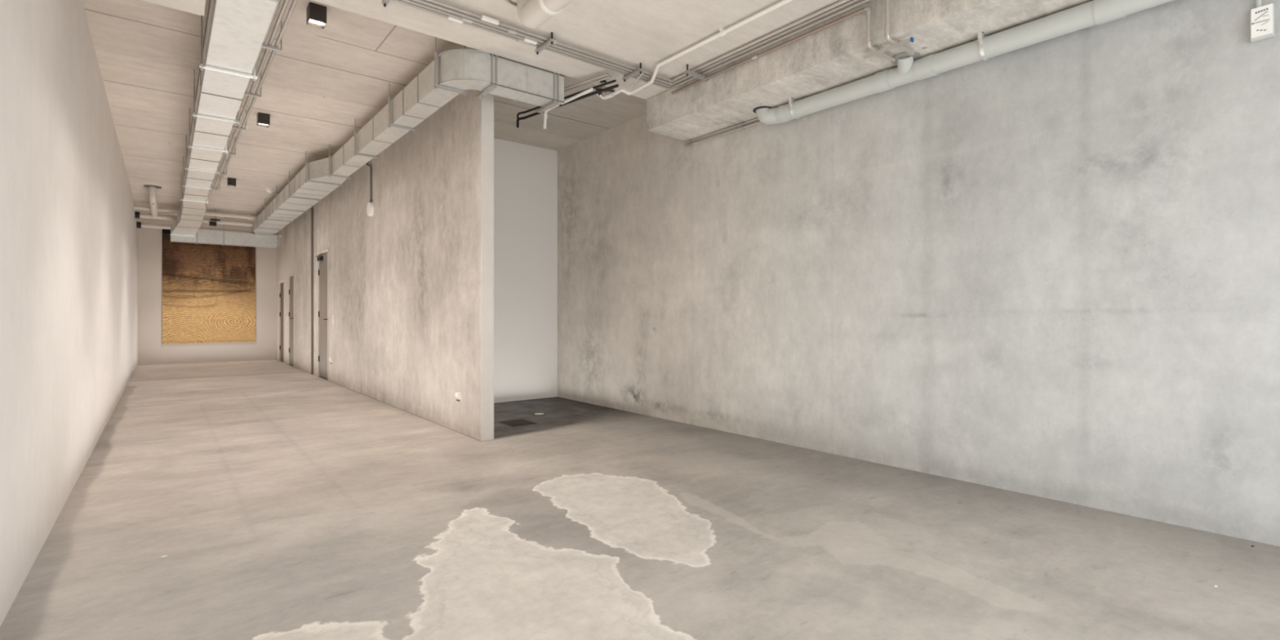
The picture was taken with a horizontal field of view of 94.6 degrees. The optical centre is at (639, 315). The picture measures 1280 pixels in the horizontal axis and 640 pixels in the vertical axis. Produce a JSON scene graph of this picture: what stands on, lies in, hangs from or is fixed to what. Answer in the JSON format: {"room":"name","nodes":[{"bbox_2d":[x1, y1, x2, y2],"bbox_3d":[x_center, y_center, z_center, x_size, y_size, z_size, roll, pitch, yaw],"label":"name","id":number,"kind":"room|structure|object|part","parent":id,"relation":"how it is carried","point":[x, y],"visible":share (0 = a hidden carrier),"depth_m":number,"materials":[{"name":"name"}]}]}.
{"room":"empty commercial space","nodes":[
{"label":"empty commercial space","id":0,"kind":"room"},
{"bbox_2d":[0,0,137,626],"bbox_3d":[-5.018,-0.560,5.268,0.300,3.320,19.700,0,0,-39],"label":"wall","id":1,"kind":"structure","parent":0,"point":[68,231],"depth_m":3.09,"materials":[{"name":"white paint"}]},
{"bbox_2d":[134,211,252,226],"bbox_3d":[-9.255,-1.990,12.320,1.955,0.132,0.132,0,0,-39],"label":"pipe","id":2,"kind":"object","parent":1,"relation":"attached to","point":[137,215],"visible":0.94,"depth_m":12.37,"materials":[{"name":"beige plastic"}]},
{"bbox_2d":[133,204,253,219],"bbox_3d":[-9.067,-2.100,12.086,1.955,0.116,0.116,0,0,-39],"label":"pipe","id":3,"kind":"object","parent":1,"relation":"attached to","point":[222,215],"visible":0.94,"depth_m":12.19,"materials":[{"name":"beige plastic"}]},
{"bbox_2d":[136,222,281,237],"bbox_3d":[-9.561,-1.900,13.229,2.620,0.132,0.132,0,0,-39],"label":"pipe","id":4,"kind":"object","parent":1,"relation":"attached to","point":[139,224],"visible":0.69,"depth_m":13.08,"materials":[{"name":"beige plastic"}]},
{"bbox_2d":[137,217,275,364],"bbox_3d":[-10.009,-0.560,14.024,3.120,3.320,0.200,0,0,-39],"label":"wall","id":5,"kind":"structure","parent":0,"point":[151,348],"depth_m":13.54,"materials":[{"name":"paint"}]},
{"bbox_2d":[162,228,170,234],"bbox_3d":[-10.059,-1.900,13.835,1.765,0.120,0.029,0,0,-39],"label":"ceiling light","id":6,"kind":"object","parent":5,"relation":"attached to","point":[164,231],"depth_m":13.32,"materials":[{"name":"black metal"}]},
{"bbox_2d":[162,233,255,343],"bbox_3d":[-10.061,-0.591,13.837,1.765,2.478,0.023,0,0,-39],"label":"wood panel","id":7,"kind":"object","parent":5,"relation":"attached to","point":[209,290],"visible":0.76,"depth_m":13.78,"materials":[{"name":"brown wood"}]},
{"bbox_2d":[293,201,318,375],"bbox_3d":[-6.588,-0.560,11.612,0.001,3.320,2.550,0,0,-39],"label":"wall partition","id":8,"kind":"structure","parent":0,"point":[302,224],"depth_m":11.56,"materials":[{"name":"grey concrete"}]},
{"bbox_2d":[318,194,328,253],"bbox_3d":[-5.514,-1.668,10.281,0.001,1.105,0.870,0,0,-39],"label":"wall partition","id":9,"kind":"structure","parent":0,"point":[323,207],"depth_m":10.26,"materials":[{"name":"grey concrete"}]},
{"bbox_2d":[81,0,646,222],"bbox_3d":[-5.299,-2.320,9.504,4.580,0.200,12.750,0,0,-39],"label":"ceiling","id":10,"kind":"structure","parent":0,"point":[313,90],"depth_m":6.05,"materials":[{"name":"white concrete"}]},
{"bbox_2d":[143,185,161,217],"bbox_3d":[-9.036,-2.091,10.969,0.240,0.282,2.261,0,0,-39],"label":"pipe","id":11,"kind":"object","parent":10,"relation":"hanging from","point":[153,188],"visible":1,"depth_m":10.24,"materials":[{"name":"beige plastic"}]},
{"bbox_2d":[142,0,205,16],"bbox_3d":[-0.646,-1.911,0.599,0.629,0.283,6.949,0,0,-39],"label":"ceiling light","id":12,"kind":"object","parent":10,"relation":"attached to","point":[196,6],"depth_m":3.37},
{"bbox_2d":[180,173,208,204],"bbox_3d":[-7.081,-2.003,9.384,0.352,0.434,0.040,0,0,-39],"label":"hanger","id":13,"kind":"object","parent":10,"relation":"hanging from","point":[181,199],"visible":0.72,"depth_m":9.33,"materials":[{"name":"metal"}]},
{"bbox_2d":[182,156,213,191],"bbox_3d":[-6.278,-2.003,8.387,0.352,0.434,0.040,0,0,-39],"label":"hanger","id":14,"kind":"object","parent":10,"relation":"hanging from","point":[183,185],"visible":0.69,"depth_m":8.29,"materials":[{"name":"metal"}]},
{"bbox_2d":[184,135,219,174],"bbox_3d":[-5.481,-2.003,7.399,0.352,0.434,0.040,0,0,-39],"label":"hanger","id":15,"kind":"object","parent":10,"relation":"hanging from","point":[185,168],"visible":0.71,"depth_m":7.33,"materials":[{"name":"metal"}]},
{"bbox_2d":[187,108,227,154],"bbox_3d":[-4.709,-2.003,6.441,0.352,0.434,0.040,0,0,-39],"label":"hanger","id":16,"kind":"object","parent":10,"relation":"hanging from","point":[189,146],"visible":0.74,"depth_m":6.38,"materials":[{"name":"metal"}]},
{"bbox_2d":[208,209,220,226],"bbox_3d":[-8.944,-2.050,12.416,0.180,0.340,0.120,0,0,-39],"label":"junction box","id":17,"kind":"object","parent":10,"relation":"hanging from","point":[211,223],"visible":0.97,"depth_m":12.38,"materials":[{"name":"black plastic"}]},
{"bbox_2d":[192,69,239,124],"bbox_3d":[-3.899,-2.003,5.437,0.352,0.434,0.040,0,0,-39],"label":"hanger","id":18,"kind":"object","parent":10,"relation":"hanging from","point":[237,122],"visible":0.7,"depth_m":5.38,"materials":[{"name":"metal"}]},
{"bbox_3d":[-4.026,-2.135,5.335,0.008,0.170,0.008,0,0,-16],"label":"threaded rod","id":19,"kind":"part","parent":18,"relation":"part of","materials":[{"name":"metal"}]},
{"bbox_2d":[215,158,226,174],"bbox_3d":[-5.915,-2.106,8.333,0.140,0.228,0.024,0,0,-39],"label":"clip","id":20,"kind":"object","parent":10,"relation":"hanging from","point":[226,158],"visible":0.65,"depth_m":8.35,"materials":[{"name":"metal"}]},
{"bbox_2d":[170,211,279,248],"bbox_3d":[-8.965,-1.869,12.820,1.925,0.702,0.286,0,0,-39],"label":"air duct","id":21,"kind":"object","parent":10,"relation":"hanging from","point":[222,238],"visible":0.83,"depth_m":12.76,"materials":[{"name":"metal"}]},
{"bbox_2d":[199,15,257,80],"bbox_3d":[-3.058,-2.003,4.394,0.352,0.434,0.040,0,0,-39],"label":"hanger","id":22,"kind":"object","parent":10,"relation":"hanging from","point":[202,66],"visible":0.66,"depth_m":4.33,"materials":[{"name":"metal"}]},
{"bbox_3d":[-3.185,-2.135,4.292,0.008,0.170,0.008,0,0,-16],"label":"threaded rod","id":23,"kind":"part","parent":22,"relation":"part of","materials":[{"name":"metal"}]},
{"bbox_2d":[169,0,277,236],"bbox_3d":[-5.849,-1.847,7.794,0.480,0.410,11.478,0,0,-39],"label":"air duct","id":24,"kind":"object","parent":22,"relation":"hanging from","point":[235,30],"visible":0.82,"depth_m":4.71,"materials":[{"name":"silver metal"}]},
{"bbox_2d":[222,137,235,155],"bbox_3d":[-5.087,-2.106,7.305,0.140,0.228,0.024,0,0,-39],"label":"clip","id":25,"kind":"object","parent":10,"relation":"hanging from","point":[231,153],"visible":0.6,"depth_m":7.33,"materials":[{"name":"metal"}]},
{"bbox_2d":[226,177,235,186],"bbox_3d":[-6.639,-2.160,9.600,0.110,0.120,0.110,0,0,-39],"label":"recessed light","id":26,"kind":"object","parent":10,"relation":"in","point":[231,182],"visible":1,"depth_m":9.57,"materials":[{"name":"black metal"}]},
{"bbox_2d":[231,109,246,130],"bbox_3d":[-4.290,-2.106,6.317,0.140,0.228,0.024,0,0,-39],"label":"clip","id":27,"kind":"object","parent":10,"relation":"hanging from","point":[233,126],"visible":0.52,"depth_m":6.32,"materials":[{"name":"metal"}]},
{"bbox_2d":[244,72,261,97],"bbox_3d":[-3.518,-2.106,5.359,0.140,0.228,0.024,0,0,-39],"label":"clip","id":28,"kind":"object","parent":10,"relation":"hanging from","point":[245,93],"visible":0.62,"depth_m":5.36,"materials":[{"name":"metal"}]},
{"bbox_2d":[257,111,270,127],"bbox_3d":[-4.166,-2.160,6.532,0.110,0.120,0.110,0,0,-39],"label":"recessed light","id":29,"kind":"object","parent":10,"relation":"in","point":[263,119],"visible":1,"depth_m":6.50,"materials":[{"name":"black metal"}]},
{"bbox_2d":[255,215,283,231],"bbox_3d":[-7.815,-2.008,12.453,0.495,0.424,0.040,0,0,-39],"label":"hanger","id":30,"kind":"object","parent":10,"relation":"hanging from","point":[256,228],"visible":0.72,"depth_m":12.32,"materials":[{"name":"metal"}]},
{"bbox_2d":[265,188,273,192],"bbox_3d":[-6.529,-2.191,10.408,0.124,0.058,0.124,0,0,-39],"label":"smoke detector","id":31,"kind":"object","parent":10,"relation":"attached to","point":[268,190],"visible":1,"depth_m":10.37,"materials":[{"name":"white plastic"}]},
{"bbox_2d":[261,21,282,51],"bbox_3d":[-2.758,-2.106,4.417,0.140,0.228,0.024,0,0,-39],"label":"clip","id":32,"kind":"object","parent":10,"relation":"hanging from","point":[264,46],"visible":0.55,"depth_m":4.42,"materials":[{"name":"metal"}]},
{"bbox_2d":[208,0,280,192],"bbox_3d":[-4.519,-2.025,6.517,0.031,0.031,8.180,0,0,-39],"label":"conduit","id":33,"kind":"object","parent":32,"relation":"attached to","point":[278,1],"visible":0.39,"depth_m":4.69,"materials":[{"name":"silver metal"}]},
{"bbox_2d":[211,0,289,191],"bbox_3d":[-4.469,-2.025,6.522,0.031,0.031,8.035,0,0,-39],"label":"conduit","id":34,"kind":"object","parent":32,"relation":"attached to","point":[285,4],"visible":0.97,"depth_m":4.88,"materials":[{"name":"silver metal"}]},
{"bbox_2d":[214,0,297,191],"bbox_3d":[-4.418,-2.025,6.528,0.031,0.031,7.890,0,0,-39],"label":"conduit","id":35,"kind":"object","parent":32,"relation":"attached to","point":[294,2],"visible":1,"depth_m":4.94,"materials":[{"name":"silver metal"}]},
{"bbox_3d":[-2.708,-2.110,4.458,0.009,0.220,0.009,0,0,-16],"label":"threaded rod","id":36,"kind":"part","parent":32,"relation":"part of","materials":[{"name":"metal"}]},
{"bbox_2d":[264,205,294,222],"bbox_3d":[-6.936,-2.008,11.364,0.495,0.424,0.040,0,0,-39],"label":"hanger","id":37,"kind":"object","parent":10,"relation":"hanging from","point":[264,206],"visible":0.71,"depth_m":11.24,"materials":[{"name":"metal"}]},
{"bbox_2d":[275,185,308,213],"bbox_3d":[-6.045,-2.008,10.258,0.495,0.424,0.040,0,0,-39],"label":"hanger","id":38,"kind":"object","parent":10,"relation":"hanging from","point":[276,208],"visible":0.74,"depth_m":10.19,"materials":[{"name":"metal"}]},
{"bbox_2d":[288,170,324,202],"bbox_3d":[-5.210,-2.008,9.223,0.495,0.424,0.040,0,0,-39],"label":"hanger","id":39,"kind":"object","parent":10,"relation":"hanging from","point":[289,196],"visible":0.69,"depth_m":9.11,"materials":[{"name":"metal"}]},
{"bbox_2d":[306,1,326,29],"bbox_3d":[-2.333,-2.160,4.259,0.110,0.120,0.110,0,0,-39],"label":"recessed light","id":40,"kind":"object","parent":10,"relation":"in","point":[316,14],"visible":1,"depth_m":4.23,"materials":[{"name":"black metal"}]},
{"bbox_2d":[304,161,345,187],"bbox_3d":[-4.338,-2.008,8.141,0.495,0.424,0.040,0,0,-39],"label":"hanger","id":41,"kind":"object","parent":10,"relation":"hanging from","point":[306,180],"visible":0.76,"depth_m":8.06,"materials":[{"name":"metal"}]},
{"bbox_2d":[328,144,351,179],"bbox_3d":[-3.934,-2.008,7.747,0.280,0.424,0.040,0,0,-39],"label":"hanger","id":42,"kind":"object","parent":10,"relation":"hanging from","point":[329,174],"visible":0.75,"depth_m":7.66,"materials":[{"name":"metal"}]},
{"bbox_2d":[353,118,379,159],"bbox_3d":[-3.118,-2.008,6.735,0.270,0.424,0.040,0,0,-39],"label":"hanger","id":43,"kind":"object","parent":10,"relation":"hanging from","point":[355,153],"visible":0.74,"depth_m":6.66,"materials":[{"name":"metal"}]},
{"bbox_3d":[-3.213,-2.143,6.658,0.008,0.155,0.008,0,0,29],"label":"threaded rod","id":44,"kind":"part","parent":43,"relation":"part of","materials":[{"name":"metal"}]},
{"bbox_2d":[387,83,417,132],"bbox_3d":[-2.302,-2.008,5.723,0.270,0.424,0.040,0,0,-39],"label":"hanger","id":45,"kind":"object","parent":10,"relation":"hanging from","point":[389,124],"visible":0.73,"depth_m":5.65,"materials":[{"name":"metal"}]},
{"bbox_3d":[-2.397,-2.143,5.646,0.008,0.155,0.008,0,0,-16],"label":"threaded rod","id":46,"kind":"part","parent":45,"relation":"part of","materials":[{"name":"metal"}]},
{"bbox_2d":[433,36,467,96],"bbox_3d":[-1.524,-2.008,4.758,0.270,0.424,0.040,0,0,-39],"label":"hanger","id":47,"kind":"object","parent":10,"relation":"hanging from","point":[436,86],"visible":0.68,"depth_m":4.68,"materials":[{"name":"metal"}]},
{"bbox_2d":[251,48,564,235],"bbox_3d":[-4.872,-1.928,8.957,0.982,0.286,11.434,0,0,-43],"label":"air duct","id":48,"kind":"object","parent":47,"relation":"hanging from","point":[460,68],"visible":0.98,"depth_m":5.26,"materials":[{"name":"metal"}]},
{"bbox_3d":[-1.619,-2.143,4.681,0.008,0.155,0.008,0,0,29],"label":"threaded rod","id":49,"kind":"part","parent":47,"relation":"part of","materials":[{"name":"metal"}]},
{"bbox_2d":[476,53,497,98],"bbox_3d":[-1.244,-2.005,4.786,0.048,0.430,0.307,0,0,-39],"label":"hanger","id":50,"kind":"object","parent":10,"relation":"hanging from","point":[492,86],"visible":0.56,"depth_m":4.68,"materials":[{"name":"metal"}]},
{"bbox_2d":[537,72,559,113],"bbox_3d":[-0.804,-2.005,5.140,0.048,0.430,0.307,0,0,-39],"label":"hanger","id":51,"kind":"object","parent":10,"relation":"hanging from","point":[553,103],"visible":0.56,"depth_m":5.03,"materials":[{"name":"metal"}]},
{"bbox_2d":[275,89,480,440],"bbox_3d":[-5.177,-0.560,9.950,0.110,3.320,12.210,0,0,-39],"label":"wall","id":52,"kind":"structure","parent":0,"point":[405,277],"depth_m":6.54,"materials":[{"name":"grey concrete"}]},
{"bbox_2d":[278,279,284,362],"bbox_3d":[-8.447,0.135,14.006,0.110,1.930,0.830,0,0,-39],"label":"door","id":53,"kind":"structure","parent":52,"relation":"in","point":[282,282],"depth_m":14.07,"materials":[{"name":"paint"}]},
{"bbox_2d":[288,275,293,366],"bbox_3d":[-7.590,0.117,12.905,0.159,1.965,0.620,0,0,-39],"label":"door","id":54,"kind":"structure","parent":52,"relation":"in","point":[291,277],"depth_m":12.91,"materials":[{"name":"paint"}]},
{"bbox_2d":[311,207,313,374],"bbox_3d":[-6.094,-0.450,10.976,0.030,3.100,0.080,0,0,-39],"label":"trim","id":55,"kind":"structure","parent":52,"relation":"attached to","point":[312,208],"depth_m":10.95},
{"bbox_2d":[315,248,328,380],"bbox_3d":[-5.492,-0.007,10.299,0.163,2.215,0.870,0,0,-39],"label":"door","id":56,"kind":"structure","parent":52,"relation":"in","point":[322,257],"depth_m":10.32,"materials":[{"name":"paint"}]},
{"bbox_2d":[366,162,373,216],"bbox_3d":[-3.622,-1.758,7.899,0.046,0.885,0.295,0,0,-39],"label":"switch","id":57,"kind":"object","parent":52,"relation":"attached to","point":[370,208],"depth_m":7.85,"materials":[{"name":"white plastic"}]},
{"bbox_2d":[455,391,461,401],"bbox_3d":[-1.702,0.765,5.526,0.034,0.085,0.080,0,0,-39],"label":"power outlet","id":58,"kind":"object","parent":52,"relation":"attached to","point":[458,394],"visible":1,"depth_m":5.51,"materials":[{"name":"white plastic"}]},
{"bbox_2d":[480,93,493,440],"bbox_3d":[-1.341,-0.560,5.192,0.118,3.320,0.012,0,0,-39],"label":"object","id":59,"kind":"structure","parent":52,"relation":"attached to","point":[487,101],"depth_m":5.19,"materials":[{"name":"grey concrete"}]},
{"bbox_2d":[493,137,557,403],"bbox_3d":[-1.902,-0.560,7.458,1.860,3.320,0.200,0,0,-39],"label":"wall","id":60,"kind":"structure","parent":0,"point":[526,175],"depth_m":7.65,"materials":[{"name":"white paint"}]},
{"bbox_2d":[311,0,861,99],"bbox_3d":[0.883,-2.239,1.836,4.580,0.362,6.950,0,0,-39],"label":"ceiling","id":61,"kind":"structure","parent":0,"point":[632,33],"depth_m":4.22,"materials":[{"name":"beige concrete"}]},
{"bbox_2d":[382,0,391,7],"bbox_3d":[-1.565,-2.017,3.693,0.032,0.083,0.235,0,0,-39],"label":"bracket","id":62,"kind":"object","parent":61,"relation":"attached to","point":[385,2],"visible":1,"depth_m":3.76,"materials":[{"name":"metal"}]},
{"bbox_2d":[391,0,669,88],"bbox_3d":[-0.851,-2.025,4.369,2.840,0.034,0.033,0,0,-39],"label":"conduit","id":63,"kind":"object","parent":61,"relation":"attached to","point":[448,17],"visible":0.75,"depth_m":4.29,"materials":[{"name":"white plastic"}]},
{"bbox_2d":[400,0,671,87],"bbox_3d":[-0.833,-2.025,4.332,2.820,0.034,0.033,0,0,-39],"label":"conduit","id":64,"kind":"object","parent":61,"relation":"attached to","point":[463,19],"visible":0.78,"depth_m":4.30,"materials":[{"name":"white plastic"}]},
{"bbox_2d":[506,0,573,28],"bbox_3d":[0.235,-1.969,2.608,0.250,0.218,3.365,0,0,-39],"label":"pipe","id":65,"kind":"object","parent":61,"relation":"hanging from","point":[532,14],"visible":1,"depth_m":3.70,"materials":[{"name":"beige plastic"}]},
{"bbox_2d":[537,0,563,15],"bbox_3d":[-0.548,-1.945,3.643,0.170,0.170,0.030,0,0,-39],"label":"socket","id":66,"kind":"object","parent":65,"relation":"attached to","point":[542,4],"depth_m":3.62,"materials":[{"name":"white plastic"}]},
{"bbox_2d":[412,0,672,85],"bbox_3d":[-0.813,-2.025,4.290,2.800,0.034,0.033,0,0,-39],"label":"conduit","id":67,"kind":"object","parent":61,"relation":"attached to","point":[423,2],"visible":0.88,"depth_m":4.28,"materials":[{"name":"grey metal"}]},
{"bbox_2d":[534,31,554,54],"bbox_3d":[-0.709,-2.017,4.384,0.032,0.083,0.235,0,0,-39],"label":"bracket","id":68,"kind":"object","parent":61,"relation":"attached to","point":[551,41],"visible":0.86,"depth_m":4.36,"materials":[{"name":"metal"}]},
{"bbox_2d":[426,0,674,82],"bbox_3d":[-0.789,-2.025,4.245,2.780,0.034,0.033,0,0,-39],"label":"conduit","id":69,"kind":"object","parent":61,"relation":"attached to","point":[482,17],"visible":0.88,"depth_m":4.25,"materials":[{"name":"white plastic"}]},
{"bbox_2d":[516,84,618,128],"bbox_3d":[-0.692,-1.891,5.370,1.240,0.143,0.052,0,0,37],"label":"insulated pipe","id":70,"kind":"object","parent":61,"relation":"hanging from","point":[613,86],"visible":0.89,"depth_m":5.22,"materials":[{"name":"black rubber"}]},
{"bbox_2d":[542,87,593,128],"bbox_3d":[-0.653,-1.842,5.276,0.646,0.222,0.044,0,0,42],"label":"pipe","id":71,"kind":"object","parent":70,"relation":"attached to","point":[591,89],"visible":0.69,"depth_m":5.26,"materials":[{"name":"white plastic"}]},
{"bbox_2d":[564,72,608,89],"bbox_3d":[-0.640,-1.998,5.174,0.871,0.064,0.020,0,0,32],"label":"pipe","id":72,"kind":"object","parent":61,"relation":"attached to","point":[605,74],"visible":0.6,"depth_m":5.06,"materials":[{"name":"grey metal"}]},
{"bbox_2d":[564,75,612,93],"bbox_3d":[-0.613,-1.988,5.196,0.871,0.064,0.020,0,0,32],"label":"pipe","id":73,"kind":"object","parent":61,"relation":"attached to","point":[610,76],"visible":0.6,"depth_m":5.08,"materials":[{"name":"grey metal"}]},
{"bbox_2d":[595,93,614,99],"bbox_3d":[-0.314,-2.005,5.368,0.172,0.065,0.086,0,0,10],"label":"white elbow","id":74,"kind":"object","parent":61,"relation":"attached to","point":[611,95],"visible":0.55,"depth_m":5.36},
{"bbox_2d":[595,72,643,97],"bbox_3d":[-0.151,-1.986,5.058,0.536,0.132,0.148,0,0,36],"label":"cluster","id":75,"kind":"object","parent":61,"relation":"hanging from","point":[602,94],"visible":0.6,"depth_m":5.15,"materials":[{"name":"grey metal"}]},
{"bbox_2d":[516,79,616,122],"bbox_3d":[-0.694,-1.925,5.336,1.188,0.140,0.043,0,0,36],"label":"insulated pipe","id":76,"kind":"object","parent":75,"relation":"attached to","point":[615,80],"visible":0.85,"depth_m":5.26,"materials":[{"name":"black rubber"}]},
{"bbox_3d":[-0.032,-1.978,4.971,0.016,0.031,0.270,0,0,-24],"label":"bracket rod","id":77,"kind":"part","parent":75,"relation":"part of","materials":[{"name":"grey metal"}]},
{"bbox_2d":[622,62,643,81],"bbox_3d":[-0.062,-2.017,4.905,0.032,0.083,0.235,0,0,-39],"label":"bracket","id":78,"kind":"object","parent":61,"relation":"attached to","point":[640,70],"visible":0.86,"depth_m":4.88,"materials":[{"name":"metal"}]},
{"bbox_2d":[684,64,708,81],"bbox_3d":[0.472,-2.014,4.915,0.245,0.088,0.036,0,0,-39],"label":"bracket","id":79,"kind":"object","parent":61,"relation":"attached to","point":[686,72],"visible":0.95,"depth_m":4.88,"materials":[{"name":"metal"}]},
{"bbox_2d":[613,0,792,95],"bbox_3d":[1.284,-2.013,3.443,0.150,0.091,4.750,0,0,-38],"label":"conduit","id":80,"kind":"object","parent":61,"relation":"attached to","point":[723,32],"visible":0.99,"depth_m":4.35,"materials":[{"name":"plastic"}]},
{"bbox_2d":[613,88,618,95],"bbox_3d":[-0.208,-1.985,5.253,0.035,0.036,0.060,0,0,-39],"label":"socket","id":81,"kind":"object","parent":80,"relation":"attached to","point":[616,91],"depth_m":5.24,"materials":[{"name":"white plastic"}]},
{"bbox_2d":[669,0,849,82],"bbox_3d":[1.642,-2.038,3.437,0.024,0.024,4.490,0,0,-39],"label":"pipe","id":82,"kind":"object","parent":61,"relation":"attached to","point":[842,2],"visible":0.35,"depth_m":4.30,"materials":[{"name":"grey metal"}]},
{"bbox_2d":[670,0,859,85],"bbox_3d":[1.663,-2.035,3.473,0.024,0.024,4.520,0,0,-39],"label":"pipe","id":83,"kind":"object","parent":61,"relation":"attached to","point":[851,2],"visible":1,"depth_m":4.31,"materials":[{"name":"grey metal"}]},
{"bbox_2d":[667,0,871,89],"bbox_3d":[1.685,-2.025,3.510,0.024,0.024,4.550,0,0,-39],"label":"pipe","id":84,"kind":"object","parent":61,"relation":"attached to","point":[862,2],"visible":1,"depth_m":4.33,"materials":[{"name":"grey metal"}]},
{"bbox_2d":[0,359,1279,639],"bbox_3d":[-3.118,1.200,6.799,5.180,0.200,20.300,0,0,-39],"label":"floor","id":85,"kind":"structure","parent":0,"point":[282,500],"depth_m":2.90,"materials":[{"name":"grey concrete"}]},
{"bbox_2d":[498,418,537,426],"bbox_3d":[-1.251,1.097,6.037,0.280,0.006,0.320,0,0,-39],"label":"floor hatch","id":86,"kind":"object","parent":85,"relation":"on","point":[513,423],"visible":1,"depth_m":6.02,"materials":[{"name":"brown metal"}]},
{"bbox_2d":[532,413,546,415],"bbox_3d":[-1.118,1.097,6.549,0.149,0.006,0.149,0,0,-39],"label":"drain cover","id":87,"kind":"object","parent":85,"relation":"on","point":[533,414],"visible":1,"depth_m":6.52,"materials":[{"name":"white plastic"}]},
{"bbox_2d":[557,0,1279,546],"bbox_3d":[1.888,-0.560,4.477,0.300,3.320,9.800,0,0,-39],"label":"wall","id":88,"kind":"structure","parent":0,"point":[1050,268],"depth_m":3.80,"materials":[{"name":"grey concrete"}]},
{"bbox_2d":[684,117,758,143],"bbox_3d":[2.457,-1.745,3.497,0.034,0.034,6.360,0,0,-39],"label":"pipe","id":89,"kind":"object","parent":88,"relation":"attached to","point":[743,123],"visible":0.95,"depth_m":5.56,"materials":[{"name":"metal"}]},
{"bbox_2d":[684,120,761,146],"bbox_3d":[2.457,-1.710,3.497,0.034,0.034,6.360,0,0,-39],"label":"pipe","id":90,"kind":"object","parent":88,"relation":"attached to","point":[742,127],"visible":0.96,"depth_m":5.55,"materials":[{"name":"metal"}]},
{"bbox_2d":[671,5,895,94],"bbox_3d":[1.006,-1.863,4.634,0.337,0.279,1.907,0,0,-39],"label":"copper pipe","id":91,"kind":"object","parent":88,"relation":"attached to","point":[868,11],"visible":0.99,"depth_m":4.12,"materials":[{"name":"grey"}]},
{"bbox_2d":[646,0,1092,141],"bbox_3d":[2.449,-1.904,3.094,0.549,0.296,6.951,0,0,-39],"label":"beam","id":92,"kind":"structure","parent":88,"relation":"attached to","point":[831,57],"depth_m":4.19,"materials":[{"name":"grey concrete"}]},
{"bbox_2d":[862,36,914,59],"bbox_3d":[1.591,-1.728,3.794,0.030,0.054,0.330,0,0,-39],"label":"rail","id":93,"kind":"object","parent":88,"relation":"attached to","point":[896,44],"visible":0.96,"depth_m":3.78,"materials":[{"name":"grey metal"}]},
{"bbox_2d":[884,0,914,55],"bbox_3d":[2.393,-1.877,2.910,0.342,0.309,2.327,0,0,-39],"label":"pipe","id":94,"kind":"object","parent":88,"relation":"attached to","point":[887,24],"visible":0.98,"depth_m":3.70,"materials":[{"name":"grey metal"}]},
{"bbox_2d":[753,0,1174,124],"bbox_3d":[2.799,-1.708,2.865,0.266,0.196,5.748,0,0,-39],"label":"drain pipe","id":95,"kind":"object","parent":88,"relation":"attached to","point":[910,68],"visible":0.99,"depth_m":3.79,"materials":[{"name":"grey plastic"}]},
{"bbox_2d":[776,103,791,123],"bbox_3d":[1.208,-1.685,4.930,0.142,0.142,0.060,0,0,-39],"label":"socket","id":96,"kind":"object","parent":95,"relation":"attached to","point":[781,117],"depth_m":4.89,"materials":[{"name":"grey plastic"}]},
{"bbox_2d":[873,68,893,93],"bbox_3d":[1.760,-1.685,4.245,0.142,0.142,0.100,0,0,-39],"label":"socket","id":97,"kind":"object","parent":95,"relation":"attached to","point":[882,80],"depth_m":4.20,"materials":[{"name":"grey plastic"}]},
{"bbox_2d":[912,53,937,80],"bbox_3d":[1.949,-1.685,4.012,0.142,0.142,0.120,0,0,-39],"label":"socket","id":98,"kind":"object","parent":95,"relation":"attached to","point":[923,68],"depth_m":3.98,"materials":[{"name":"grey plastic"}]},
{"bbox_2d":[1093,0,1126,25],"bbox_3d":[2.576,-1.685,3.233,0.142,0.142,0.120,0,0,-39],"label":"socket","id":99,"kind":"object","parent":95,"relation":"attached to","point":[1104,11],"depth_m":3.20,"materials":[{"name":"grey plastic"}]},
{"bbox_2d":[1249,0,1274,42],"bbox_3d":[2.993,-1.474,2.840,0.035,0.292,0.079,0,0,-39],"label":"sign","id":100,"kind":"object","parent":88,"relation":"attached to","point":[1261,18],"visible":1,"depth_m":2.83,"materials":[{"name":"white plastic"}]}
]}

